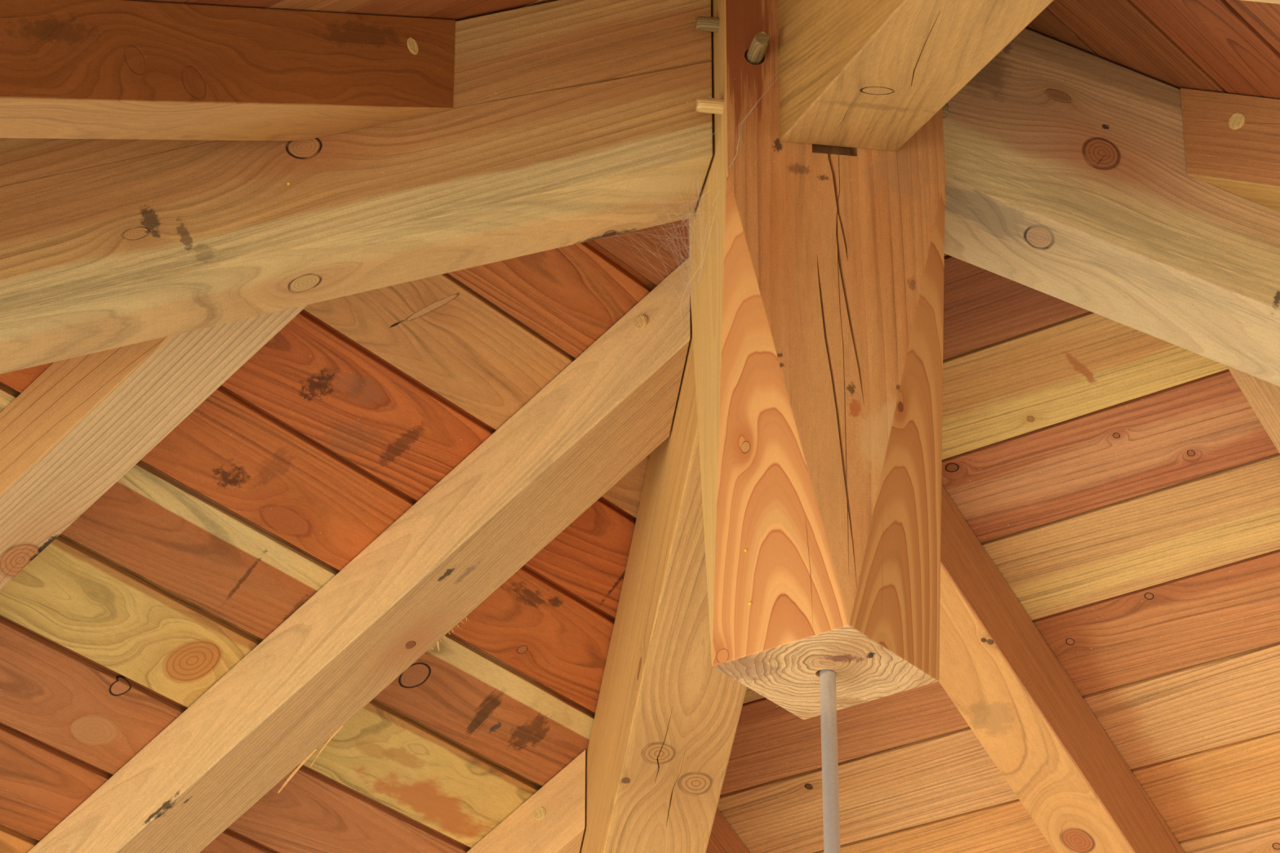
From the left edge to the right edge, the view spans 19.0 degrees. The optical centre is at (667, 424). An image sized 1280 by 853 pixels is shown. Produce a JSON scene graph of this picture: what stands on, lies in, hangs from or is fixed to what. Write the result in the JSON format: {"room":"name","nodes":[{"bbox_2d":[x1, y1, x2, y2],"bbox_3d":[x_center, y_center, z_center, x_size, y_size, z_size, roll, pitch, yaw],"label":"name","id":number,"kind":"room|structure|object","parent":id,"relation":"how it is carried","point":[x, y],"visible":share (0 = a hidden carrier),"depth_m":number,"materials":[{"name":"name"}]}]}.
{"room":"timber pavilion","nodes":[
{"label":"timber pavilion","id":0,"kind":"room"},
{"bbox_2d":[0,0,1279,852],"bbox_3d":[0.135,-0.042,3.433,3.886,1.005,3.886,-19,-33,31],"label":"ceiling","id":1,"kind":"structure","parent":0,"point":[1120,480],"depth_m":3.96,"materials":[{"name":"brown wood"}]},
{"bbox_2d":[0,304,307,590],"bbox_3d":[-0.872,0.280,3.743,1.563,0.889,0.090,-19,-33,31],"label":"rafter","id":2,"kind":"object","parent":1,"relation":"hanging from","point":[86,420],"visible":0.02,"depth_m":3.60,"materials":[{"name":"brown wood"}]},
{"bbox_2d":[0,0,455,141],"bbox_3d":[-0.687,-0.263,2.737,0.097,0.898,1.578,-19,-33,31],"label":"rafter","id":3,"kind":"object","parent":1,"relation":"hanging from","point":[126,69],"visible":1,"depth_m":3.18,"materials":[{"name":"brown wood"}]},
{"bbox_2d":[0,0,712,373],"bbox_3d":[-1.050,-0.053,3.221,2.198,1.010,0.113,4,-29,-9],"label":"rafter","id":4,"kind":"object","parent":1,"relation":"hanging from","point":[106,244],"visible":0.96,"depth_m":3.41,"materials":[{"name":"brown wood"}]},
{"bbox_2d":[27,257,690,852],"bbox_3d":[-0.591,0.460,4.087,1.574,0.895,0.102,-19,-33,31],"label":"rafter","id":5,"kind":"object","parent":1,"relation":"hanging from","point":[614,404],"visible":0.98,"depth_m":3.95,"materials":[{"name":"brown wood"}]},
{"bbox_2d":[466,750,585,852],"bbox_3d":[-0.510,0.822,4.501,1.087,0.647,0.092,-19,-33,31],"label":"rafter","id":6,"kind":"object","parent":1,"relation":"hanging from","point":[553,820],"visible":1,"depth_m":4.34,"materials":[{"name":"brown wood"}]},
{"bbox_2d":[579,293,746,852],"bbox_3d":[-0.066,0.600,4.431,0.112,1.026,2.200,4,-29,-9],"label":"rafter","id":7,"kind":"object","parent":1,"relation":"hanging from","point":[665,722],"visible":0.46,"depth_m":4.03,"materials":[{"name":"brown wood"}]},
{"bbox_2d":[706,808,749,852],"bbox_3d":[0.294,0.890,4.629,0.090,0.642,1.077,-19,-33,31],"label":"rafter","id":8,"kind":"object","parent":1,"relation":"hanging from","point":[722,838],"visible":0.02,"depth_m":4.40,"materials":[{"name":"brown wood"}]},
{"bbox_2d":[688,0,948,719],"bbox_3d":[0.131,-0.122,3.458,0.235,0.749,0.229,4,-29,-8],"label":"post","id":9,"kind":"object","parent":1,"relation":"hanging from","point":[817,311],"visible":0.88,"depth_m":3.33,"materials":[{"name":"brown wood"}]},
{"bbox_2d":[608,75,779,323],"bbox_3d":[0.014,-0.200,3.501,0.138,0.168,0.229,4,-29,-9],"label":"cobweb","id":10,"kind":"object","parent":9,"relation":"attached to","point":[779,76],"visible":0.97,"depth_m":3.51,"materials":[{"name":"fabric"}]},
{"bbox_2d":[819,669,840,852],"bbox_3d":[0.139,0.478,3.153,0.014,0.686,0.014,4,-29,-9],"label":"metal rod","id":11,"kind":"object","parent":9,"relation":"hanging from","point":[829,758],"visible":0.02,"depth_m":3.25,"materials":[{"name":"metal"}]},
{"bbox_2d":[777,0,1053,151],"bbox_3d":[0.340,-0.518,2.346,0.107,1.027,2.200,4,-29,-9],"label":"rafter","id":12,"kind":"object","parent":1,"relation":"hanging from","point":[870,74],"visible":1,"depth_m":3.19,"materials":[{"name":"brown wood"}]},
{"bbox_2d":[938,484,1185,852],"bbox_3d":[0.555,0.552,4.260,0.086,0.894,1.568,-19,-33,31],"label":"rafter","id":13,"kind":"object","parent":1,"relation":"hanging from","point":[997,669],"visible":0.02,"depth_m":4.09,"materials":[{"name":"brown wood"}]},
{"bbox_2d":[942,27,1279,386],"bbox_3d":[1.317,0.132,3.584,2.200,1.011,0.117,4,-29,-9],"label":"rafter","id":14,"kind":"object","parent":1,"relation":"hanging from","point":[1067,180],"visible":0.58,"depth_m":3.54,"materials":[{"name":"brown wood"}]},
{"bbox_2d":[1180,88,1279,211],"bbox_3d":[1.151,-0.121,3.015,1.574,0.896,0.092,-19,-33,30],"label":"rafter","id":15,"kind":"object","parent":1,"relation":"hanging from","point":[1232,141],"visible":1,"depth_m":3.53,"materials":[{"name":"brown wood"}]},
{"bbox_2d":[1226,365,1279,453],"bbox_3d":[0.952,0.424,4.020,0.090,0.884,1.553,-19,-33,31],"label":"rafter","id":16,"kind":"object","parent":1,"relation":"hanging from","point":[1263,396],"visible":0.02,"depth_m":3.73,"materials":[{"name":"brown wood"}]},
{"bbox_2d":[1243,0,1279,4],"bbox_3d":[0.866,-0.309,2.668,1.584,0.900,0.090,-19,-33,31],"label":"rafter","id":17,"kind":"object","parent":1,"relation":"hanging from","point":[1277,2],"visible":1,"depth_m":3.05,"materials":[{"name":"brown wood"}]}
]}

